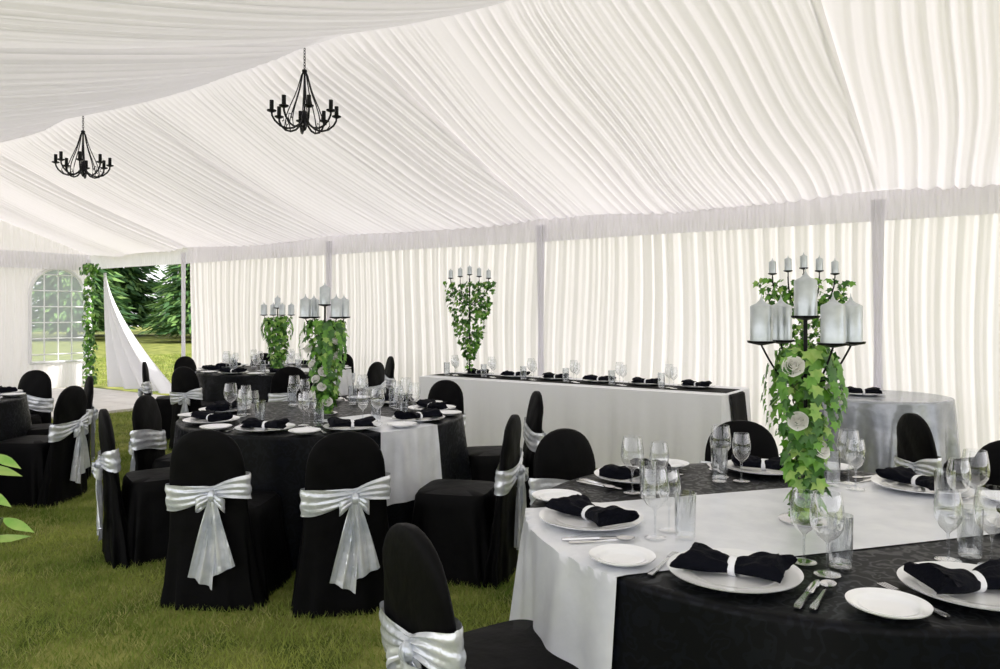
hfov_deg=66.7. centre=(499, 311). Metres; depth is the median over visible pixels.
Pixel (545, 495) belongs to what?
plate
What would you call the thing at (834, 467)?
plate
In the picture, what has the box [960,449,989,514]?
wine glass
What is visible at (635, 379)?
napkin
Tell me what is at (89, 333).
ivy garland
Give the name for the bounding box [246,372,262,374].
plate
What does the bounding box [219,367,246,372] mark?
napkin
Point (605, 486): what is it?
spoon
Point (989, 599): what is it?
dinner plate
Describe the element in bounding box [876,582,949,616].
fork
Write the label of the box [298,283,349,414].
candelabra
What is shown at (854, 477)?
spoon
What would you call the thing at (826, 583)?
spoon
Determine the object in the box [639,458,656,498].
water glass
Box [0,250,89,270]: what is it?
trim
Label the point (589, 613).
round table
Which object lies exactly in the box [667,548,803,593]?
dinner plate
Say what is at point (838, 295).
candelabra
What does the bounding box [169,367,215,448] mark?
dining chair
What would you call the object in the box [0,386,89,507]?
dining chair
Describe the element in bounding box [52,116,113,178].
chandelier
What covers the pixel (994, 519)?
dinner plate
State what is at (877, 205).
tent pole
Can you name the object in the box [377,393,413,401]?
napkin
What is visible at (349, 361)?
dining chair
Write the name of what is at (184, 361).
dining chair
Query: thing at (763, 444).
dining chair
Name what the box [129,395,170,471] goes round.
dining chair
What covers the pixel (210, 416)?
napkin
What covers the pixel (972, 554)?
water glass
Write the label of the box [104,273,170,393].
curtain
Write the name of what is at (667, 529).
wine glass
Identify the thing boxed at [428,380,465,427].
dining chair
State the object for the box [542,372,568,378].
napkin
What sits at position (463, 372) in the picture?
dinner plate
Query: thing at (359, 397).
plate
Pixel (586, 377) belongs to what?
napkin
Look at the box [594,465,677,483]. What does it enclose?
dinner plate
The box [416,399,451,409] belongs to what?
napkin
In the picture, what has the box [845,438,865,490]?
wine glass
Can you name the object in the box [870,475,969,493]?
dinner plate
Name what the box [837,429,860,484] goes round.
wine glass
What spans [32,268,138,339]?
conifer tree
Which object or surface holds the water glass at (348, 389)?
on the round table at (415, 456)
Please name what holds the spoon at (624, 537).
on the round table at (589, 613)
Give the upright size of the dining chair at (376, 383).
0.880 m
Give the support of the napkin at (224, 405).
on the dinner plate at (235, 409)
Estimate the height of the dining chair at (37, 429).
0.880 m
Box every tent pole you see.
[87,259,90,375]
[181,252,185,356]
[326,241,331,320]
[536,225,544,375]
[871,199,884,389]
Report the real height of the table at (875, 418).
0.746 m
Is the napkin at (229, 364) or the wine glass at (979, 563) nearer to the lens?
the wine glass at (979, 563)
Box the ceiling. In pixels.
[0,0,999,256]
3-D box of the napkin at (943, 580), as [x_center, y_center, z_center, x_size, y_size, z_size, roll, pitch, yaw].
[1.179,0.659,1.885,0.285,0.065,0.190,0,0,-2]
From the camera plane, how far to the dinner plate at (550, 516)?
2.48 m
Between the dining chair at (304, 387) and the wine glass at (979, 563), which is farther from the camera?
the dining chair at (304, 387)
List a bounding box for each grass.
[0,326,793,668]
[0,352,518,668]
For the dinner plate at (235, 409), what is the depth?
5.33 m
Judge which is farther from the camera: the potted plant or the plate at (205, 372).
the plate at (205, 372)
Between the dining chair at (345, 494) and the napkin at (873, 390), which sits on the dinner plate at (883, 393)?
the napkin at (873, 390)
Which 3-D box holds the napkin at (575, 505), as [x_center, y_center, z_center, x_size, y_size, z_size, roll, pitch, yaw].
[0.302,0.659,2.523,0.157,0.067,0.302,0,0,-32]
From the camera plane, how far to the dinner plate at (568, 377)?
7.81 m
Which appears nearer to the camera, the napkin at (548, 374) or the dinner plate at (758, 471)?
the dinner plate at (758, 471)
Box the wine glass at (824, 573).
[809,491,845,578]
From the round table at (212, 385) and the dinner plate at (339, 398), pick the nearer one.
the dinner plate at (339, 398)
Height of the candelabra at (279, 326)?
0.943 m
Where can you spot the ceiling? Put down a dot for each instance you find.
(461, 114)
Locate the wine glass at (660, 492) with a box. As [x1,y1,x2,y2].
[649,442,668,494]
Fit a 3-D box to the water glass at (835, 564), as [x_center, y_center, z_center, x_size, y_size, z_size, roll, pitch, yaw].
[0.931,0.625,2.079,0.068,0.140,0.068,0,0,35]
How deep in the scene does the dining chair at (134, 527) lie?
4.37 m
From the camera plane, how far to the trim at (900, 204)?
8.32 m
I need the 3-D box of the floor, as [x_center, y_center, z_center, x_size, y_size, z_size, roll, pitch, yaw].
[-7.597,1.430,11.439,3.992,0.040,4.492,0,0,35]
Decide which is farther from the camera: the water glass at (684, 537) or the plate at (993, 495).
the plate at (993, 495)
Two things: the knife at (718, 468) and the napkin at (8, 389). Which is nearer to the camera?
the knife at (718, 468)
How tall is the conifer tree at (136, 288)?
10.600 m
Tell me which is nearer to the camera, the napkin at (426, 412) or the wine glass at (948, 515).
the wine glass at (948, 515)
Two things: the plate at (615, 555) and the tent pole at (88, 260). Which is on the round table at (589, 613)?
the plate at (615, 555)
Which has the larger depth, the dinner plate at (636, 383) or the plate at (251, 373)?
the plate at (251, 373)
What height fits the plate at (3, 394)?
0.021 m
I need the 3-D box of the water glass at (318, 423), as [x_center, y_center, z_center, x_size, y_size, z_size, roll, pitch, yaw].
[-1.115,0.625,4.668,0.068,0.140,0.068,0,0,35]
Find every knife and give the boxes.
[561,536,634,539]
[580,478,621,488]
[713,462,722,472]
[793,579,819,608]
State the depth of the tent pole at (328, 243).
10.99 m
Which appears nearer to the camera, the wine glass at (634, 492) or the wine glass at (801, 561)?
the wine glass at (801, 561)
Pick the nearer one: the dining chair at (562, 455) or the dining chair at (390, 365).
the dining chair at (562, 455)
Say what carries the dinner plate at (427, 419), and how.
on the round table at (415, 456)
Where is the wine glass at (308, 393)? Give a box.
[297,393,309,425]
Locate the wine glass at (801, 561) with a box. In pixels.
[790,491,817,565]
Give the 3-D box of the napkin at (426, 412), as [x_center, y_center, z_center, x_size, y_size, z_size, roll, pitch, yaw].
[-0.525,0.659,4.893,0.289,0.067,0.202,0,0,-45]
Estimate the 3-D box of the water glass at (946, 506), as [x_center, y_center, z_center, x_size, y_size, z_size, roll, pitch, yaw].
[1.563,0.625,2.671,0.068,0.140,0.068,0,0,35]
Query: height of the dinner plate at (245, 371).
0.021 m
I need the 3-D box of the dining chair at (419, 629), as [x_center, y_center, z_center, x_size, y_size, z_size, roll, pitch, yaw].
[-0.018,1.010,2.172,0.657,0.880,0.543,0,0,-33]
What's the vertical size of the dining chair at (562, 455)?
0.880 m
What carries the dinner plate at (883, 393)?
on the table at (875, 418)
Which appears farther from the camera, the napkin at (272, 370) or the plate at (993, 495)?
the napkin at (272, 370)
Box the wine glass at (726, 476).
[710,425,730,477]
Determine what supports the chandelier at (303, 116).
hanging from the ceiling
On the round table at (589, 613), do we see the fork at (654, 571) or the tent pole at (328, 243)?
the fork at (654, 571)
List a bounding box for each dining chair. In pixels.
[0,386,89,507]
[17,370,53,423]
[27,376,97,479]
[91,409,169,568]
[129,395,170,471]
[138,362,171,440]
[160,429,293,611]
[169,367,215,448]
[174,356,196,371]
[250,353,271,364]
[268,367,306,401]
[291,431,390,617]
[295,379,337,399]
[339,353,354,388]
[340,362,385,398]
[353,356,395,394]
[379,523,578,668]
[411,414,528,588]
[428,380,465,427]
[467,391,545,507]
[528,428,595,504]
[699,420,778,462]
[894,413,967,481]
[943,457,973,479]
[962,440,999,489]
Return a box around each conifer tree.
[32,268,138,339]
[78,265,168,328]
[137,264,191,337]
[146,265,189,330]
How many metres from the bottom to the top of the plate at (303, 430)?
0.021 m
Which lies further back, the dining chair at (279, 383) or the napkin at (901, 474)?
the dining chair at (279, 383)
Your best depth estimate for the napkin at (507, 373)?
8.11 m
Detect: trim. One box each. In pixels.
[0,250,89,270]
[90,185,999,268]
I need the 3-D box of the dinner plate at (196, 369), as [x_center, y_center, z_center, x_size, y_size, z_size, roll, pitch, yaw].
[-3.402,0.684,8.965,0.344,0.021,0.344,0,0,-22]
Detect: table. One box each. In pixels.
[0,391,31,440]
[173,399,471,571]
[195,365,352,403]
[418,372,750,467]
[509,463,999,668]
[819,390,960,472]
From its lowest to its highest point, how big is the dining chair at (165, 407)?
0.880 m
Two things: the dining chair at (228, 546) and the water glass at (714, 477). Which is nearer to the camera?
the water glass at (714, 477)
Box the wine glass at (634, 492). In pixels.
[621,436,643,494]
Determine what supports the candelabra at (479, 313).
on the table at (682, 418)
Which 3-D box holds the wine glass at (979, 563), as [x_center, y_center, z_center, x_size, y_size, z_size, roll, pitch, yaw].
[1.343,0.587,2.076,0.088,0.216,0.088,0,0,35]
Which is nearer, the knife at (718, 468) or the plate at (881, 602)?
the plate at (881, 602)
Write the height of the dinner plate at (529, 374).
0.021 m
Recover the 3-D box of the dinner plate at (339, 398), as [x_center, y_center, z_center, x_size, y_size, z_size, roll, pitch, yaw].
[-1.394,0.684,5.914,0.344,0.021,0.344,0,0,-15]
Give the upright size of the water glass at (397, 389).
0.140 m
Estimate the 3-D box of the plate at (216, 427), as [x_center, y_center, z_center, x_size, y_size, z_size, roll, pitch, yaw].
[-1.682,0.684,4.500,0.184,0.021,0.184,0,0,15]
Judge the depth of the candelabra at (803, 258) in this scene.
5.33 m
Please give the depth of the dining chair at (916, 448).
4.20 m
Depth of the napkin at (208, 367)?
8.89 m
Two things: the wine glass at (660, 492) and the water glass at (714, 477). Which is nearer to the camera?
the wine glass at (660, 492)
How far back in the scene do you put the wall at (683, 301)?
8.36 m
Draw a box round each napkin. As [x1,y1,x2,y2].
[0,386,17,392]
[191,409,232,421]
[202,365,221,369]
[205,400,243,410]
[215,362,240,366]
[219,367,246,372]
[240,417,288,428]
[258,360,269,364]
[269,368,278,372]
[301,393,339,399]
[327,416,375,427]
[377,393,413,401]
[393,408,442,419]
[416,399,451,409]
[466,368,488,373]
[500,370,530,375]
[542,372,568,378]
[546,494,639,526]
[582,375,615,380]
[599,458,671,479]
[631,377,660,383]
[669,542,797,582]
[681,379,711,386]
[731,452,792,469]
[847,386,881,393]
[875,466,965,490]
[904,558,999,593]
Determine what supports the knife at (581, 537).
on the round table at (589, 613)
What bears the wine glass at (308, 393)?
on the round table at (415, 456)
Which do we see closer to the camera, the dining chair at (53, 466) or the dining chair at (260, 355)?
the dining chair at (53, 466)
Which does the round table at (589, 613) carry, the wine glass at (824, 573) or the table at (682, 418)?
the wine glass at (824, 573)
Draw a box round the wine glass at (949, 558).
[933,488,962,562]
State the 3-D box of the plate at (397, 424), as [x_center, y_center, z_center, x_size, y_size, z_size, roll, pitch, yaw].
[-0.592,0.684,4.602,0.184,0.021,0.184,0,0,25]
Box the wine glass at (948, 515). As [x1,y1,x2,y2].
[946,459,971,518]
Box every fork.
[648,551,678,574]
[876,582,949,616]
[955,494,979,500]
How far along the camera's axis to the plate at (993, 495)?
2.84 m
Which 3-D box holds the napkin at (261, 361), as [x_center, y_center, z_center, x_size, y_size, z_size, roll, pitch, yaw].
[-3.010,0.659,9.905,0.286,0.066,0.216,0,0,-14]
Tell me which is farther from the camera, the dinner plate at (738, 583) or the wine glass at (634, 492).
the wine glass at (634, 492)
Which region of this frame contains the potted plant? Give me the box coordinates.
[0,454,34,541]
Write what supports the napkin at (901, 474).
on the dinner plate at (876, 479)
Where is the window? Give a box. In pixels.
[28,269,86,364]
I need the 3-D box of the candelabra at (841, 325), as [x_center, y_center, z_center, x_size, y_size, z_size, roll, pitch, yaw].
[1.013,0.283,2.526,0.329,0.860,0.263,0,0,45]
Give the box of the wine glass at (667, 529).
[657,469,680,532]
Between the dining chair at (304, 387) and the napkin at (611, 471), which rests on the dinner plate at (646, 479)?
the napkin at (611, 471)
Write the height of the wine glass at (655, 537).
0.216 m
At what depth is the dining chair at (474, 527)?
4.07 m
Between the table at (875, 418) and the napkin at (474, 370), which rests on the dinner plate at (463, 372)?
the napkin at (474, 370)
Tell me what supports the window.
in the wall at (14, 282)
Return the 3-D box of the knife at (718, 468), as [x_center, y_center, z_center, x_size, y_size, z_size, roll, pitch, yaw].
[0.971,0.692,3.381,0.022,0.005,0.230,0,0,10]
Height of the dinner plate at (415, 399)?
0.021 m
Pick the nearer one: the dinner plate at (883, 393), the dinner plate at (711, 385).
the dinner plate at (883, 393)
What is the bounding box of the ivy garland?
[79,263,100,385]
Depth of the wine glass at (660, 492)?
2.91 m
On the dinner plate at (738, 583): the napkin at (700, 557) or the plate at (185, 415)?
the napkin at (700, 557)
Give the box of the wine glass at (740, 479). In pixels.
[732,433,750,482]
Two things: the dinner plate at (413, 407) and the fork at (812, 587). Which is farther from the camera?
the dinner plate at (413, 407)
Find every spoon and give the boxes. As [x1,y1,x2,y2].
[568,535,634,542]
[577,480,614,488]
[707,463,716,471]
[809,579,836,609]
[852,474,876,478]
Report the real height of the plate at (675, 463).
0.021 m
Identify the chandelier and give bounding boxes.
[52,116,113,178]
[267,48,340,133]
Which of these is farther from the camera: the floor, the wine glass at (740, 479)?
the floor
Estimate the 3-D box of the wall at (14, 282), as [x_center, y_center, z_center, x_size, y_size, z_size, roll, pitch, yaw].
[-10.424,-0.411,11.659,0.080,3.723,8.250,0,0,34]
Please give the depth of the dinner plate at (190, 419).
4.79 m
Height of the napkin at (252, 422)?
0.065 m
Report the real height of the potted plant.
1.171 m
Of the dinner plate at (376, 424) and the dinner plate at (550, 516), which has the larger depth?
the dinner plate at (376, 424)
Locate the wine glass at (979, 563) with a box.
[973,485,999,564]
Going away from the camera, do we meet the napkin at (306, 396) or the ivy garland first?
the napkin at (306, 396)
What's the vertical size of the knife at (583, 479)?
0.005 m
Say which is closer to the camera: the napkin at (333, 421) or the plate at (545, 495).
the plate at (545, 495)
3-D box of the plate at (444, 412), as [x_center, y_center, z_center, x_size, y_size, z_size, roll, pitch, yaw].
[-0.349,0.684,5.132,0.184,0.021,0.184,0,0,-15]
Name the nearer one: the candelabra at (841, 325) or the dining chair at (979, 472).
the candelabra at (841, 325)
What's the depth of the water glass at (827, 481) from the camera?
3.04 m
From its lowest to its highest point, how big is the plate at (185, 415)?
0.021 m
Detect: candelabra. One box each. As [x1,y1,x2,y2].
[260,295,293,368]
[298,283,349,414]
[443,265,495,374]
[747,268,865,527]
[752,256,802,376]
[799,253,807,275]
[808,256,855,369]
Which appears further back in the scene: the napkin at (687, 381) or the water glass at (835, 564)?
the napkin at (687, 381)
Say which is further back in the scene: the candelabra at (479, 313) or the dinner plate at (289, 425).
the candelabra at (479, 313)
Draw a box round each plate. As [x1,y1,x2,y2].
[0,393,25,396]
[178,412,191,417]
[182,415,239,423]
[196,369,218,370]
[198,406,250,412]
[199,424,231,430]
[200,371,216,373]
[217,371,248,373]
[235,423,294,431]
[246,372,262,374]
[288,427,320,434]
[298,397,342,402]
[323,422,380,430]
[347,395,369,399]
[373,398,417,403]
[387,421,416,427]
[392,415,444,421]
[407,404,455,410]
[440,410,461,415]
[463,372,492,374]
[500,374,530,377]
[532,489,581,501]
[539,376,572,379]
[539,502,643,530]
[582,379,615,382]
[589,544,655,567]
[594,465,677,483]
[628,381,663,384]
[651,459,688,469]
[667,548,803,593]
[678,384,715,387]
[723,459,782,474]
[824,461,853,472]
[845,587,933,619]
[849,392,885,395]
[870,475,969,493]
[897,561,999,610]
[978,490,999,502]
[986,513,999,527]
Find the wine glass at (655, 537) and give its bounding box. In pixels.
[641,468,669,540]
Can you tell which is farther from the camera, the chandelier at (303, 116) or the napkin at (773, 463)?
the chandelier at (303, 116)
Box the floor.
[51,386,164,419]
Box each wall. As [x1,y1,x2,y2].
[0,220,91,387]
[190,213,999,458]
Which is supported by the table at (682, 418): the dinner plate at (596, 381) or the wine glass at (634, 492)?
the dinner plate at (596, 381)
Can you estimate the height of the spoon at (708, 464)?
0.010 m
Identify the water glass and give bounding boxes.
[313,402,323,425]
[348,389,356,404]
[389,389,397,407]
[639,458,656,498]
[674,491,695,540]
[711,446,727,482]
[823,451,840,486]
[827,513,853,569]
[934,468,955,511]
[956,504,983,558]
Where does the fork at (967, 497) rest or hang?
on the round table at (589, 613)
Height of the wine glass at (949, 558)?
0.196 m

